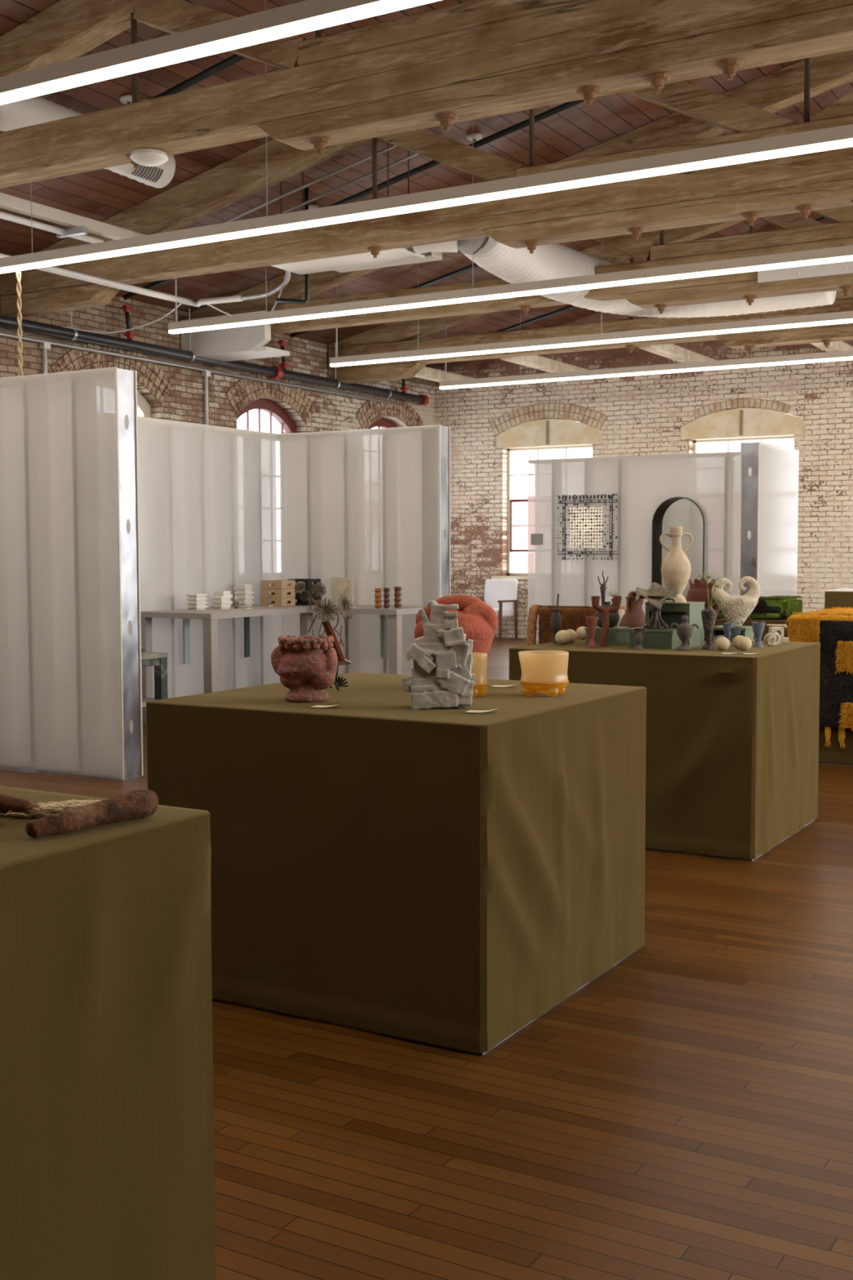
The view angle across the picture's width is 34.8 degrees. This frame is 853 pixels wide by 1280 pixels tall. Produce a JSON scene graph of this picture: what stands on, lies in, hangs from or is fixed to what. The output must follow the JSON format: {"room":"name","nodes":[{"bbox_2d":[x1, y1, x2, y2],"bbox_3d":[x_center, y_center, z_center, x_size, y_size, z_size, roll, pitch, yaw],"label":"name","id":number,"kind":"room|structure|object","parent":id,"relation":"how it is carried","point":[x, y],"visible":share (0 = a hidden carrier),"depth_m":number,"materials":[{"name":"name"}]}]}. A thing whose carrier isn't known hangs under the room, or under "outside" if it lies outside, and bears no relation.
{"room":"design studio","nodes":[
{"label":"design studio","id":0,"kind":"room"},
{"bbox_2d":[0,793,39,816],"bbox_3d":[-0.763,0.290,2.418,0.174,0.035,0.043,1,4,18],"label":"bark piece","id":1,"kind":"object","parent":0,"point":[8,802],"visible":0.94,"depth_m":2.39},
{"bbox_2d":[4,799,102,817],"bbox_3d":[-0.613,0.296,2.410,0.254,0.023,0.092,0,4,0],"label":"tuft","id":2,"kind":"object","parent":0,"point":[49,808],"visible":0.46,"depth_m":2.38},
{"bbox_2d":[25,789,158,838],"bbox_3d":[-0.559,0.290,2.293,0.053,0.049,0.251,3,5,38],"label":"sculpture","id":3,"kind":"object","parent":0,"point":[139,803],"visible":1,"depth_m":2.28,"materials":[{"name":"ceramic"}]},
{"bbox_2d":[0,294,434,433],"bbox_3d":[-6.087,-1.537,12.193,0.400,4.470,24.050,2,4,30],"label":"wall","id":4,"kind":"structure","parent":0,"point":[185,402],"depth_m":17.07,"materials":[{"name":"brick"}]},
{"bbox_2d":[50,342,173,404],"bbox_3d":[-3.646,-3.147,15.910,0.056,0.666,2.053,2,4,30],"label":"trim","id":5,"kind":"structure","parent":4,"relation":"attached to","point":[149,375],"depth_m":15.94,"materials":[{"name":"brick"}]},
{"bbox_2d":[137,391,151,417],"bbox_3d":[-3.814,-1.887,16.091,0.100,2.485,1.560,2,4,30],"label":"window","id":6,"kind":"structure","parent":4,"relation":"in","point":[144,410],"depth_m":16.58,"materials":[{"name":"beige paint"}]},
{"bbox_2d":[0,332,393,404],"bbox_3d":[-4.080,-3.261,14.996,0.044,0.063,14.100,2,4,30],"label":"conduit","id":7,"kind":"object","parent":4,"relation":"attached to","point":[2,334],"visible":1,"depth_m":16.77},
{"bbox_2d":[236,398,296,433],"bbox_3d":[-2.276,-2.061,18.720,0.100,2.485,1.560,2,4,30],"label":"window","id":8,"kind":"structure","parent":4,"relation":"in","point":[286,423],"depth_m":18.85,"materials":[{"name":"red paint"}]},
{"bbox_2d":[225,373,315,424],"bbox_3d":[-2.108,-3.321,18.538,0.056,0.666,2.053,2,4,30],"label":"trim","id":9,"kind":"structure","parent":4,"relation":"attached to","point":[243,392],"depth_m":18.43,"materials":[{"name":"brick"}]},
{"bbox_2d":[355,395,424,429],"bbox_3d":[-0.560,-3.495,21.184,0.056,0.666,2.053,2,4,30],"label":"trim","id":10,"kind":"structure","parent":4,"relation":"attached to","point":[370,411],"depth_m":21.05,"materials":[{"name":"brick"}]},
{"bbox_2d":[271,634,337,702],"bbox_3d":[-0.380,0.090,4.258,0.207,0.203,0.170,0,4,0],"label":"urn","id":11,"kind":"object","parent":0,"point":[304,664],"visible":1,"depth_m":4.20,"materials":[{"name":"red ceramic"}]},
{"bbox_2d":[293,581,355,690],"bbox_3d":[-0.343,-0.013,4.571,0.202,0.370,0.091,0,4,0],"label":"sculpture","id":12,"kind":"object","parent":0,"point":[326,610],"visible":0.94,"depth_m":4.56,"materials":[{"name":"metal"}]},
{"bbox_2d":[0,636,852,1279],"bbox_3d":[1.401,0.913,8.002,17.700,0.120,24.700,2,4,30],"label":"floor","id":13,"kind":"structure","parent":0,"point":[686,1113],"depth_m":3.32,"materials":[{"name":"wood"}]},
{"bbox_2d":[0,367,142,781],"bbox_3d":[-3.178,-0.433,8.994,3.232,2.464,0.185,2,4,30],"label":"wall","id":14,"kind":"structure","parent":13,"relation":"on","point":[71,677],"depth_m":8.30,"materials":[{"name":"white"}]},
{"bbox_2d":[0,786,216,1279],"bbox_3d":[-1.198,0.775,2.259,1.226,0.908,1.213,2,4,30],"label":"plinth","id":15,"kind":"object","parent":13,"relation":"on","point":[107,1172],"visible":0.96,"depth_m":2.23,"materials":[{"name":"fabric"}]},
{"bbox_2d":[141,651,168,706],"bbox_3d":[-2.257,0.408,10.237,0.500,0.620,0.380,2,4,30],"label":"side table","id":16,"kind":"object","parent":13,"relation":"on","point":[157,660],"visible":0.25,"depth_m":10.22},
{"bbox_2d":[137,416,281,698],"bbox_3d":[-2.344,-0.573,11.128,0.185,2.464,3.980,2,4,30],"label":"wall","id":17,"kind":"structure","parent":13,"relation":"on","point":[209,495],"depth_m":11.71,"materials":[{"name":"white"}]},
{"bbox_2d":[140,604,423,723],"bbox_3d":[-1.117,0.191,11.377,1.670,0.900,1.960,2,4,30],"label":"desk","id":18,"kind":"object","parent":13,"relation":"on","point":[210,615],"visible":0.66,"depth_m":11.22,"materials":[{"name":"grey plastic"}]},
{"bbox_2d":[185,593,208,609],"bbox_3d":[-1.896,-0.314,11.232,0.120,0.132,0.140,2,4,31],"label":"block stack","id":19,"kind":"object","parent":18,"relation":"on","point":[195,601],"visible":1,"depth_m":11.19,"materials":[{"name":"ceramic"}]},
{"bbox_2d":[210,596,230,608],"bbox_3d":[-1.721,-0.310,11.373,0.120,0.104,0.120,2,4,31],"label":"block stack","id":20,"kind":"object","parent":18,"relation":"on","point":[220,602],"visible":1,"depth_m":11.33,"materials":[{"name":"ceramic"}]},
{"bbox_2d":[234,583,253,606],"bbox_3d":[-1.599,-0.393,11.935,0.120,0.196,0.130,2,4,27],"label":"block stack","id":21,"kind":"object","parent":18,"relation":"on","point":[243,594],"visible":0.96,"depth_m":11.89,"materials":[{"name":"ceramic"}]},
{"bbox_2d":[261,597,295,606],"bbox_3d":[-1.307,-0.339,12.022,0.220,0.074,0.200,2,4,30],"label":"crate","id":22,"kind":"object","parent":18,"relation":"on","point":[275,602],"visible":0.95,"depth_m":11.95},
{"bbox_2d":[261,588,295,597],"bbox_3d":[-1.307,-0.415,12.018,0.220,0.074,0.200,2,4,30],"label":"crate","id":23,"kind":"object","parent":22,"relation":"on","point":[275,593],"visible":0.94,"depth_m":11.96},
{"bbox_2d":[261,579,295,588],"bbox_3d":[-1.307,-0.491,12.013,0.220,0.074,0.200,2,4,30],"label":"crate","id":24,"kind":"object","parent":23,"relation":"on","point":[275,584],"visible":1,"depth_m":11.95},
{"bbox_2d":[331,577,354,604],"bbox_3d":[-0.755,-0.440,12.248,0.230,0.245,0.022,2,4,30],"label":"picture frame","id":25,"kind":"object","parent":18,"relation":"on","point":[339,584],"visible":0.75,"depth_m":12.24,"materials":[{"name":"beige paint"}]},
{"bbox_2d":[337,580,350,602],"bbox_3d":[-0.745,-0.437,12.231,0.145,0.200,0.002,2,4,30],"label":"print","id":26,"kind":"object","parent":25,"relation":"attached to","point":[342,585],"depth_m":12.23,"materials":[{"name":"paper"}]},
{"bbox_2d":[279,424,450,675],"bbox_3d":[-0.570,-0.652,12.290,1.702,2.462,0.190,2,4,30],"label":"wall","id":27,"kind":"structure","parent":13,"relation":"on","point":[371,506],"depth_m":12.14,"materials":[{"name":"white"}]},
{"bbox_2d":[146,672,646,1055],"bbox_3d":[-0.052,0.629,4.481,1.240,0.908,1.216,2,4,30],"label":"plinth","id":28,"kind":"object","parent":13,"relation":"on","point":[451,877],"visible":0.82,"depth_m":3.95,"materials":[{"name":"fabric"}]},
{"bbox_2d":[480,578,519,640],"bbox_3d":[1.038,-0.482,21.420,0.645,0.940,0.717,2,4,30],"label":"upholstered chair","id":29,"kind":"object","parent":13,"relation":"on","point":[500,594],"visible":0.64,"depth_m":21.53,"materials":[{"name":"white fabric"}]},
{"bbox_2d":[526,604,626,645],"bbox_3d":[1.699,0.026,14.302,1.100,0.807,0.819,2,4,30],"label":"lounge chair","id":30,"kind":"object","parent":13,"relation":"on","point":[573,617],"visible":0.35,"depth_m":14.10,"materials":[{"name":"leather"}]},
{"bbox_2d":[527,451,740,644],"bbox_3d":[2.415,-0.830,15.180,2.760,2.430,0.190,2,4,30],"label":"wall","id":31,"kind":"structure","parent":13,"relation":"on","point":[641,484],"depth_m":15.18,"materials":[{"name":"white"}]},
{"bbox_2d":[556,493,617,606],"bbox_3d":[1.819,-0.651,15.360,0.741,1.980,0.080,2,4,30],"label":"wall lamp","id":32,"kind":"object","parent":31,"relation":"attached to","point":[587,527],"visible":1,"depth_m":15.29,"materials":[{"name":"black paint"}]},
{"bbox_2d":[651,497,704,600],"bbox_3d":[2.779,-0.598,14.944,0.592,1.935,0.155,2,4,30],"label":"arched mirror","id":33,"kind":"object","parent":31,"relation":"attached to","point":[684,512],"visible":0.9,"depth_m":14.96,"materials":[{"name":"black paint"}]},
{"bbox_2d":[508,638,820,861],"bbox_3d":[1.195,0.479,6.753,1.238,0.908,1.155,2,4,30],"label":"plinth","id":34,"kind":"object","parent":13,"relation":"on","point":[732,750],"visible":0.48,"depth_m":6.16,"materials":[{"name":"fabric"}]},
{"bbox_2d":[714,617,790,640],"bbox_3d":[2.231,0.277,9.853,1.209,0.908,1.215,2,4,30],"label":"plinth","id":35,"kind":"object","parent":13,"relation":"on","point":[719,621],"visible":0.02,"depth_m":9.13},
{"bbox_2d":[716,595,804,619],"bbox_3d":[2.241,-0.226,9.403,0.654,0.160,0.421,2,4,30],"label":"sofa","id":36,"kind":"object","parent":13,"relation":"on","point":[771,607],"visible":0.48,"depth_m":9.18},
{"bbox_2d":[738,441,799,596],"bbox_3d":[3.532,-0.764,14.030,0.200,2.440,1.412,2,4,30],"label":"wall","id":37,"kind":"structure","parent":13,"relation":"on","point":[770,473],"depth_m":13.65,"materials":[{"name":"white"}]},
{"bbox_2d":[818,726,852,765],"bbox_3d":[3.226,0.324,9.078,1.226,0.908,1.219,2,4,30],"label":"plinth","id":38,"kind":"object","parent":13,"relation":"on","point":[834,754],"visible":0.12,"depth_m":8.75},
{"bbox_2d":[824,587,852,609],"bbox_3d":[5.387,-0.132,15.989,1.213,0.917,1.213,2,4,25],"label":"plinth","id":39,"kind":"object","parent":13,"relation":"on","point":[842,597],"visible":0.36,"depth_m":15.62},
{"bbox_2d":[0,0,852,368],"bbox_3d":[1.387,-4.476,7.654,17.700,2.141,24.700,2,4,30],"label":"ceiling","id":40,"kind":"structure","parent":0,"point":[100,194],"depth_m":13.52,"materials":[{"name":"brown wood"}]},
{"bbox_2d":[149,53,245,99],"bbox_3d":[-1.741,-4.469,10.751,7.713,1.790,0.060,2,4,30],"label":"pipe","id":41,"kind":"object","parent":40,"relation":"hanging from","point":[233,59],"visible":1,"depth_m":10.74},
{"bbox_2d":[0,0,440,104],"bbox_3d":[0.244,-3.752,5.458,13.900,2.192,0.072,2,4,30],"label":"linear light","id":42,"kind":"object","parent":40,"relation":"hanging from","point":[307,15],"visible":1,"depth_m":6.25,"materials":[{"name":"beige paint"}]},
{"bbox_2d":[275,186,309,304],"bbox_3d":[-1.355,-3.986,13.749,0.337,1.176,0.082,-1,4,-10],"label":"pipe","id":43,"kind":"object","parent":40,"relation":"hanging from","point":[306,189],"visible":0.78,"depth_m":13.77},
{"bbox_2d":[218,144,397,223],"bbox_3d":[-1.715,-4.121,13.102,3.606,0.837,0.028,2,4,30],"label":"conduit","id":44,"kind":"object","parent":40,"relation":"attached to","point":[391,147],"visible":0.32,"depth_m":12.72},
{"bbox_2d":[275,152,418,214],"bbox_3d":[-1.568,-4.118,13.353,3.606,0.837,0.028,2,4,30],"label":"conduit","id":45,"kind":"object","parent":40,"relation":"attached to","point":[411,156],"visible":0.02,"depth_m":12.85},
{"bbox_2d":[122,99,584,299],"bbox_3d":[-0.118,-4.653,13.525,7.713,1.790,0.060,2,4,30],"label":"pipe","id":46,"kind":"object","parent":40,"relation":"hanging from","point":[566,105],"visible":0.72,"depth_m":13.41,"materials":[{"name":"metal"}]},
{"bbox_2d":[270,142,457,274],"bbox_3d":[-0.495,-4.206,12.754,1.932,1.295,0.720,2,4,30],"label":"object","id":47,"kind":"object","parent":40,"relation":"hanging from","point":[429,252],"depth_m":12.77,"materials":[{"name":"white paint"}]},
{"bbox_2d":[333,251,442,272],"bbox_3d":[-0.398,-3.635,13.037,1.150,0.080,0.200,2,4,30],"label":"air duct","id":48,"kind":"object","parent":47,"relation":"on","point":[433,256],"depth_m":12.96,"materials":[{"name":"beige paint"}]},
{"bbox_2d":[289,262,479,337],"bbox_3d":[1.506,-4.836,16.300,7.713,1.790,0.060,2,4,30],"label":"pipe","id":49,"kind":"object","parent":40,"relation":"hanging from","point":[468,268],"visible":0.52,"depth_m":17.07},
{"bbox_2d":[0,0,852,188],"bbox_3d":[1.282,-4.208,7.490,16.860,2.338,0.280,2,4,30],"label":"ceiling beam","id":50,"kind":"structure","parent":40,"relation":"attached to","point":[477,59],"depth_m":8.23,"materials":[{"name":"wood"}]},
{"bbox_2d":[0,211,103,243],"bbox_3d":[-3.998,-3.543,10.809,0.056,0.055,4.000,2,4,30],"label":"conduit pipe","id":51,"kind":"object","parent":50,"relation":"attached to","point":[3,215],"visible":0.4,"depth_m":11.89,"materials":[{"name":"white plastic"}]},
{"bbox_2d":[56,225,87,238],"bbox_3d":[-3.156,-3.629,12.110,0.320,0.060,0.060,2,4,30],"label":"bracket","id":52,"kind":"object","parent":51,"relation":"attached to","point":[78,230],"visible":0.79,"depth_m":12.06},
{"bbox_2d":[0,192,145,239],"bbox_3d":[-3.786,-3.657,11.026,0.100,0.100,4.600,2,4,30],"label":"duct","id":53,"kind":"object","parent":50,"relation":"attached to","point":[9,202],"visible":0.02,"depth_m":11.95,"materials":[{"name":"metal"}]},
{"bbox_2d":[0,95,175,188],"bbox_3d":[-3.159,-3.951,10.622,2.818,0.508,0.906,-3,5,-38],"label":"duct","id":54,"kind":"object","parent":50,"relation":"attached to","point":[32,111],"visible":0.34,"depth_m":10.44,"materials":[{"name":"metal"}]},
{"bbox_2d":[131,164,163,182],"bbox_3d":[-2.332,-3.910,11.377,0.101,0.100,0.294,2,4,30],"label":"grille","id":55,"kind":"object","parent":54,"relation":"attached to","point":[149,174],"depth_m":11.41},
{"bbox_2d":[129,148,168,166],"bbox_3d":[-1.919,-3.325,9.422,0.262,0.076,0.262,2,4,30],"label":"dome","id":56,"kind":"object","parent":50,"relation":"attached to","point":[144,157],"visible":1,"depth_m":9.35,"materials":[{"name":"white paint"}]},
{"bbox_2d":[0,57,852,317],"bbox_3d":[2.845,-4.360,10.163,16.860,2.388,0.280,2,4,30],"label":"roof truss","id":57,"kind":"object","parent":40,"relation":"attached to","point":[805,183],"visible":0.77,"depth_m":11.41,"materials":[{"name":"wood"}]},
{"bbox_2d":[0,253,243,306],"bbox_3d":[-3.540,-3.398,11.961,0.664,0.062,5.430,2,4,30],"label":"drain pipe","id":58,"kind":"object","parent":57,"relation":"attached to","point":[53,269],"visible":0.96,"depth_m":13.60,"materials":[{"name":"white plastic"}]},
{"bbox_2d":[240,270,290,300],"bbox_3d":[-1.644,-3.685,13.977,0.582,0.355,0.118,2,4,28],"label":"flexible hose","id":59,"kind":"object","parent":58,"relation":"attached to","point":[286,279],"visible":0.77,"depth_m":13.97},
{"bbox_2d":[0,0,852,376],"bbox_3d":[1.749,-3.064,8.082,13.900,3.911,0.072,2,4,30],"label":"linear light","id":60,"kind":"object","parent":40,"relation":"hanging from","point":[842,136],"depth_m":8.99,"materials":[{"name":"beige paint"}]},
{"bbox_2d":[0,138,852,273],"bbox_3d":[1.750,-2.840,8.096,13.892,0.026,0.068,2,4,30],"label":"diffuser","id":61,"kind":"object","parent":60,"relation":"attached to","point":[812,145],"depth_m":9.00,"materials":[{"name":"white"}]},
{"bbox_2d":[168,120,852,333],"bbox_3d":[3.315,-4.098,10.706,13.900,2.192,0.072,2,4,30],"label":"linear light","id":62,"kind":"object","parent":40,"relation":"hanging from","point":[840,254],"visible":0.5,"depth_m":12.13,"materials":[{"name":"beige paint"}]},
{"bbox_2d":[168,255,852,333],"bbox_3d":[3.318,-3.017,10.776,13.892,0.026,0.068,2,4,30],"label":"diffuser","id":63,"kind":"object","parent":62,"relation":"attached to","point":[803,260],"depth_m":12.19,"materials":[{"name":"white"}]},
{"bbox_2d":[190,49,852,334],"bbox_3d":[4.383,-4.508,12.793,16.860,2.438,0.280,2,4,30],"label":"roof truss","id":64,"kind":"object","parent":40,"relation":"attached to","point":[783,88],"visible":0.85,"depth_m":13.77,"materials":[{"name":"wood"}]},
{"bbox_2d":[180,311,289,361],"bbox_3d":[-2.332,-3.727,16.785,1.290,0.450,0.600,2,4,30],"label":"air duct","id":65,"kind":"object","parent":64,"relation":"attached to","point":[246,342],"depth_m":16.54,"materials":[{"name":"metal"}]},
{"bbox_2d":[457,235,836,318],"bbox_3d":[2.038,-3.821,14.028,4.460,0.740,1.878,-2,4,-24],"label":"spiral duct","id":66,"kind":"object","parent":64,"relation":"attached to","point":[513,265],"visible":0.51,"depth_m":14.06,"materials":[{"name":"metal"}]},
{"bbox_2d":[473,236,489,254],"bbox_3d":[0.560,-3.627,12.604,0.159,0.156,0.294,2,4,30],"label":"grille","id":67,"kind":"object","parent":66,"relation":"attached to","point":[481,245],"depth_m":12.51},
{"bbox_2d":[757,260,852,283],"bbox_3d":[4.366,-3.554,12.661,2.600,0.200,0.063,2,4,30],"label":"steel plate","id":68,"kind":"object","parent":64,"relation":"attached to","point":[842,268],"visible":0.51,"depth_m":13.07,"materials":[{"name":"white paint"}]},
{"bbox_2d":[328,212,852,383],"bbox_3d":[5.921,-4.667,15.422,16.860,2.468,0.280,2,4,30],"label":"roof truss","id":69,"kind":"object","parent":40,"relation":"attached to","point":[397,336],"visible":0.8,"depth_m":17.50,"materials":[{"name":"wood"}]},
{"bbox_2d":[0,304,428,405],"bbox_3d":[-3.790,-3.648,15.277,0.185,0.665,14.920,2,4,30],"label":"pipe","id":70,"kind":"object","parent":69,"relation":"attached to","point":[273,371],"visible":0.79,"depth_m":16.75,"materials":[{"name":"metal"}]},
{"bbox_2d":[329,243,852,366],"bbox_3d":[4.822,-4.269,13.283,13.900,2.192,0.072,2,4,30],"label":"linear light","id":71,"kind":"object","parent":40,"relation":"hanging from","point":[846,317],"visible":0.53,"depth_m":15.03,"materials":[{"name":"beige paint"}]},
{"bbox_2d":[329,319,852,366],"bbox_3d":[4.825,-3.187,13.352,13.892,0.026,0.068,2,4,30],"label":"diffuser","id":72,"kind":"object","parent":71,"relation":"attached to","point":[790,323],"depth_m":15.08,"materials":[{"name":"white"}]},
{"bbox_2d":[439,309,852,389],"bbox_3d":[6.199,-4.424,15.635,13.900,2.192,0.072,2,4,30],"label":"linear light","id":73,"kind":"object","parent":40,"relation":"hanging from","point":[848,354],"visible":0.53,"depth_m":17.59,"materials":[{"name":"beige paint"}]},
{"bbox_2d":[440,356,852,389],"bbox_3d":[6.202,-3.342,15.705,13.892,0.026,0.068,2,4,30],"label":"diffuser","id":74,"kind":"object","parent":73,"relation":"attached to","point":[789,360],"depth_m":17.66,"materials":[{"name":"white"}]},
{"bbox_2d":[493,217,828,332],"bbox_3d":[3.079,-5.013,18.988,7.713,1.790,0.060,2,4,30],"label":"pipe","id":75,"kind":"object","parent":40,"relation":"hanging from","point":[821,219],"visible":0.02,"depth_m":19.80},
{"bbox_2d":[401,600,475,709],"bbox_3d":[0.036,0.044,4.051,0.220,0.324,0.111,0,4,0],"label":"sculpture","id":76,"kind":"object","parent":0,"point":[442,677],"visible":1,"depth_m":4.01,"materials":[{"name":"ceramic"}]},
{"bbox_2d":[413,595,497,653],"bbox_3d":[0.100,0.004,4.678,0.283,0.317,0.257,0,4,0],"label":"vase","id":77,"kind":"object","parent":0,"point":[478,620],"visible":0.37,"depth_m":4.61,"materials":[{"name":"pink ceramic"}]},
{"bbox_2d":[471,652,487,697],"bbox_3d":[0.153,0.112,4.368,0.086,0.138,0.082,-1,4,-15],"label":"glass","id":78,"kind":"object","parent":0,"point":[478,668],"visible":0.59,"depth_m":4.33,"materials":[{"name":"orange"}]},
{"bbox_2d":[518,649,568,696],"bbox_3d":[0.381,0.108,4.409,0.162,0.140,0.161,1,4,18],"label":"glass","id":79,"kind":"object","parent":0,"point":[546,670],"visible":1,"depth_m":4.35,"materials":[{"name":"orange"}]},
{"bbox_2d":[551,593,561,643],"bbox_3d":[0.657,-0.108,6.896,0.055,0.252,0.055,0,4,0],"label":"slim bottle","id":80,"kind":"object","parent":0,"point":[556,619],"visible":0.91,"depth_m":6.88,"materials":[{"name":"grey ceramic"}]},
{"bbox_2d":[585,615,599,648],"bbox_3d":[0.796,-0.038,6.553,0.065,0.155,0.065,0,4,0],"label":"goblet","id":81,"kind":"object","parent":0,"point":[592,621],"visible":1,"depth_m":6.54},
{"bbox_2d":[591,595,622,646],"bbox_3d":[0.879,-0.090,6.658,0.151,0.253,0.044,0,4,0],"label":"candle holder","id":82,"kind":"object","parent":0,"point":[605,611],"visible":1,"depth_m":6.64,"materials":[{"name":"ceramic"}]},
{"bbox_2d":[584,626,630,644],"bbox_3d":[0.911,-0.023,6.863,0.175,0.083,0.180,2,4,30],"label":"box","id":83,"kind":"object","parent":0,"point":[616,635],"visible":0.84,"depth_m":6.80,"materials":[{"name":"ceramic"}]},
{"bbox_2d":[594,596,619,627],"bbox_3d":[0.908,-0.143,6.858,0.127,0.157,0.127,0,4,0],"label":"pot","id":84,"kind":"object","parent":83,"relation":"on","point":[614,617],"visible":0.6,"depth_m":6.82,"materials":[{"name":"grey ceramic"}]},
{"bbox_2d":[618,591,645,628],"bbox_3d":[1.079,-0.124,7.055,0.162,0.261,0.162,0,4,0],"label":"jug","id":85,"kind":"object","parent":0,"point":[634,616],"visible":0.7,"depth_m":7.01,"materials":[{"name":"ceramic"}]},
{"bbox_2d":[433,311,852,638],"bbox_3d":[7.519,-2.937,18.268,17.700,6.411,0.400,2,4,30],"label":"wall","id":86,"kind":"structure","parent":0,"point":[646,414],"depth_m":20.41,"materials":[{"name":"brick"}]},
{"bbox_2d":[413,366,480,389],"bbox_3d":[0.095,-4.030,20.683,0.170,0.150,2.800,2,4,30],"label":"joist","id":87,"kind":"object","parent":86,"relation":"attached to","point":[426,373],"visible":0.31,"depth_m":20.69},
{"bbox_2d":[491,418,601,579],"bbox_3d":[1.961,-2.214,21.510,1.900,2.510,0.380,2,4,30],"label":"window","id":88,"kind":"structure","parent":86,"relation":"in","point":[545,434],"depth_m":21.73,"materials":[{"name":"beige paint"}]},
{"bbox_2d":[500,355,593,381],"bbox_3d":[1.779,-3.971,19.702,0.170,0.150,2.800,2,4,30],"label":"joist","id":89,"kind":"object","parent":86,"relation":"attached to","point":[536,362],"visible":0.51,"depth_m":19.41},
{"bbox_2d":[488,402,607,435],"bbox_3d":[1.888,-3.473,21.309,2.037,0.465,0.056,2,4,30],"label":"trim","id":90,"kind":"structure","parent":86,"relation":"attached to","point":[595,419],"depth_m":21.27,"materials":[{"name":"brick"}]},
{"bbox_2d":[638,343,719,372],"bbox_3d":[3.506,-3.910,18.695,0.170,0.150,2.800,2,4,30],"label":"joist","id":91,"kind":"object","parent":86,"relation":"attached to","point":[673,352],"visible":0.51,"depth_m":18.37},
{"bbox_2d":[679,408,804,582],"bbox_3d":[4.638,-2.120,19.950,1.900,2.510,0.380,2,4,30],"label":"window","id":92,"kind":"structure","parent":86,"relation":"in","point":[741,424],"depth_m":19.71,"materials":[{"name":"beige paint"}]},
{"bbox_2d":[693,398,791,417],"bbox_3d":[4.565,-3.371,19.750,1.456,0.247,0.056,2,4,30],"label":"trim","id":93,"kind":"structure","parent":86,"relation":"attached to","point":[744,402],"depth_m":19.71,"materials":[{"name":"brick"}]},
{"bbox_2d":[810,341,852,362],"bbox_3d":[5.234,-3.850,17.689,0.170,0.150,2.800,2,4,30],"label":"joist","id":94,"kind":"object","parent":86,"relation":"attached to","point":[834,346],"visible":0.2,"depth_m":17.74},
{"bbox_2d":[627,626,681,648],"bbox_3d":[1.105,-0.009,6.567,0.230,0.093,0.165,2,4,30],"label":"box","id":95,"kind":"object","parent":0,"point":[658,638],"visible":0.77,"depth_m":6.50,"materials":[{"name":"ceramic"}]},
{"bbox_2d":[635,582,678,629],"bbox_3d":[1.108,-0.166,6.554,0.212,0.220,0.200,0,4,0],"label":"dish","id":96,"kind":"object","parent":95,"relation":"on","point":[656,594],"visible":1,"depth_m":6.54,"materials":[{"name":"grey ceramic"}]},
{"bbox_2d":[635,582,678,608],"bbox_3d":[1.108,-0.216,6.552,0.212,0.119,0.202,0,4,0],"label":"bowl","id":97,"kind":"object","parent":96,"relation":"on","point":[656,594],"depth_m":6.55,"materials":[{"name":"beige ceramic"}]},
{"bbox_2d":[644,601,705,647],"bbox_3d":[1.228,-0.080,6.726,0.231,0.213,0.226,2,4,30],"label":"box","id":98,"kind":"object","parent":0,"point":[671,613],"visible":0.48,"depth_m":6.65,"materials":[{"name":"green paint"}]},
{"bbox_2d":[659,526,693,602],"bbox_3d":[1.230,-0.372,6.706,0.145,0.373,0.145,4,5,45],"label":"amphora","id":99,"kind":"object","parent":98,"relation":"on","point":[676,569],"visible":0.91,"depth_m":6.67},
{"bbox_2d":[670,614,699,650],"bbox_3d":[1.212,-0.034,6.388,0.116,0.167,0.077,-3,4,-33],"label":"urn","id":100,"kind":"object","parent":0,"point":[684,630],"visible":1,"depth_m":6.37,"materials":[{"name":"grey ceramic"}]},
{"bbox_2d":[685,577,719,639],"bbox_3d":[1.455,-0.162,7.145,0.186,0.322,0.186,0,4,0],"label":"vase","id":101,"kind":"object","parent":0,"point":[697,592],"visible":0.42,"depth_m":7.07,"materials":[{"name":"ceramic"}]},
{"bbox_2d":[701,607,716,649],"bbox_3d":[1.339,-0.054,6.455,0.072,0.199,0.071,0,4,0],"label":"vase","id":102,"kind":"object","parent":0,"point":[708,615],"visible":1,"depth_m":6.43,"materials":[{"name":"black ceramic"}]},
{"bbox_2d":[711,625,755,641],"bbox_3d":[1.582,-0.031,7.033,0.200,0.075,0.200,2,4,30],"label":"stand","id":103,"kind":"object","parent":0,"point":[746,631],"visible":0.52,"depth_m":7.00,"materials":[{"name":"green paint"}]},
{"bbox_2d":[711,576,760,626],"bbox_3d":[1.595,-0.198,7.010,0.248,0.258,0.139,0,4,0],"label":"vase","id":104,"kind":"object","parent":103,"relation":"on","point":[737,608],"visible":0.91,"depth_m":6.99,"materials":[{"name":"ceramic"}]},
{"bbox_2d":[751,621,765,647],"bbox_3d":[1.607,-0.028,6.590,0.067,0.126,0.067,0,4,0],"label":"cup","id":105,"kind":"object","parent":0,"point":[758,628],"visible":1,"depth_m":6.57,"materials":[{"name":"ceramic"}]},
{"bbox_2d":[766,623,788,644],"bbox_3d":[1.763,-0.033,6.837,0.108,0.102,0.056,0,4,0],"label":"block","id":106,"kind":"object","parent":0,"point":[780,630],"visible":0.81,"depth_m":6.81,"materials":[{"name":"ceramic"}]},
{"bbox_2d":[786,606,852,748],"bbox_3d":[3.182,0.241,9.024,1.294,0.865,1.286,2,4,30],"label":"armchair","id":107,"kind":"object","parent":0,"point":[833,628],"visible":0.62,"depth_m":8.69,"materials":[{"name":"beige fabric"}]},
{"label":"outside","id":108,"kind":"structure","parent":0,"visible":0},
{"bbox_3d":[35.358,0.473,60.692,120.000,0.200,99.800,2,4,30],"label":"ground","id":109,"kind":"structure","parent":108,"visible":0},
{"bbox_2d":[511,444,710,573],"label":"window","id":110,"kind":"structure","parent":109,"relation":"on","point":[520,459],"depth_m":39.82,"materials":[{"name":"glass"}]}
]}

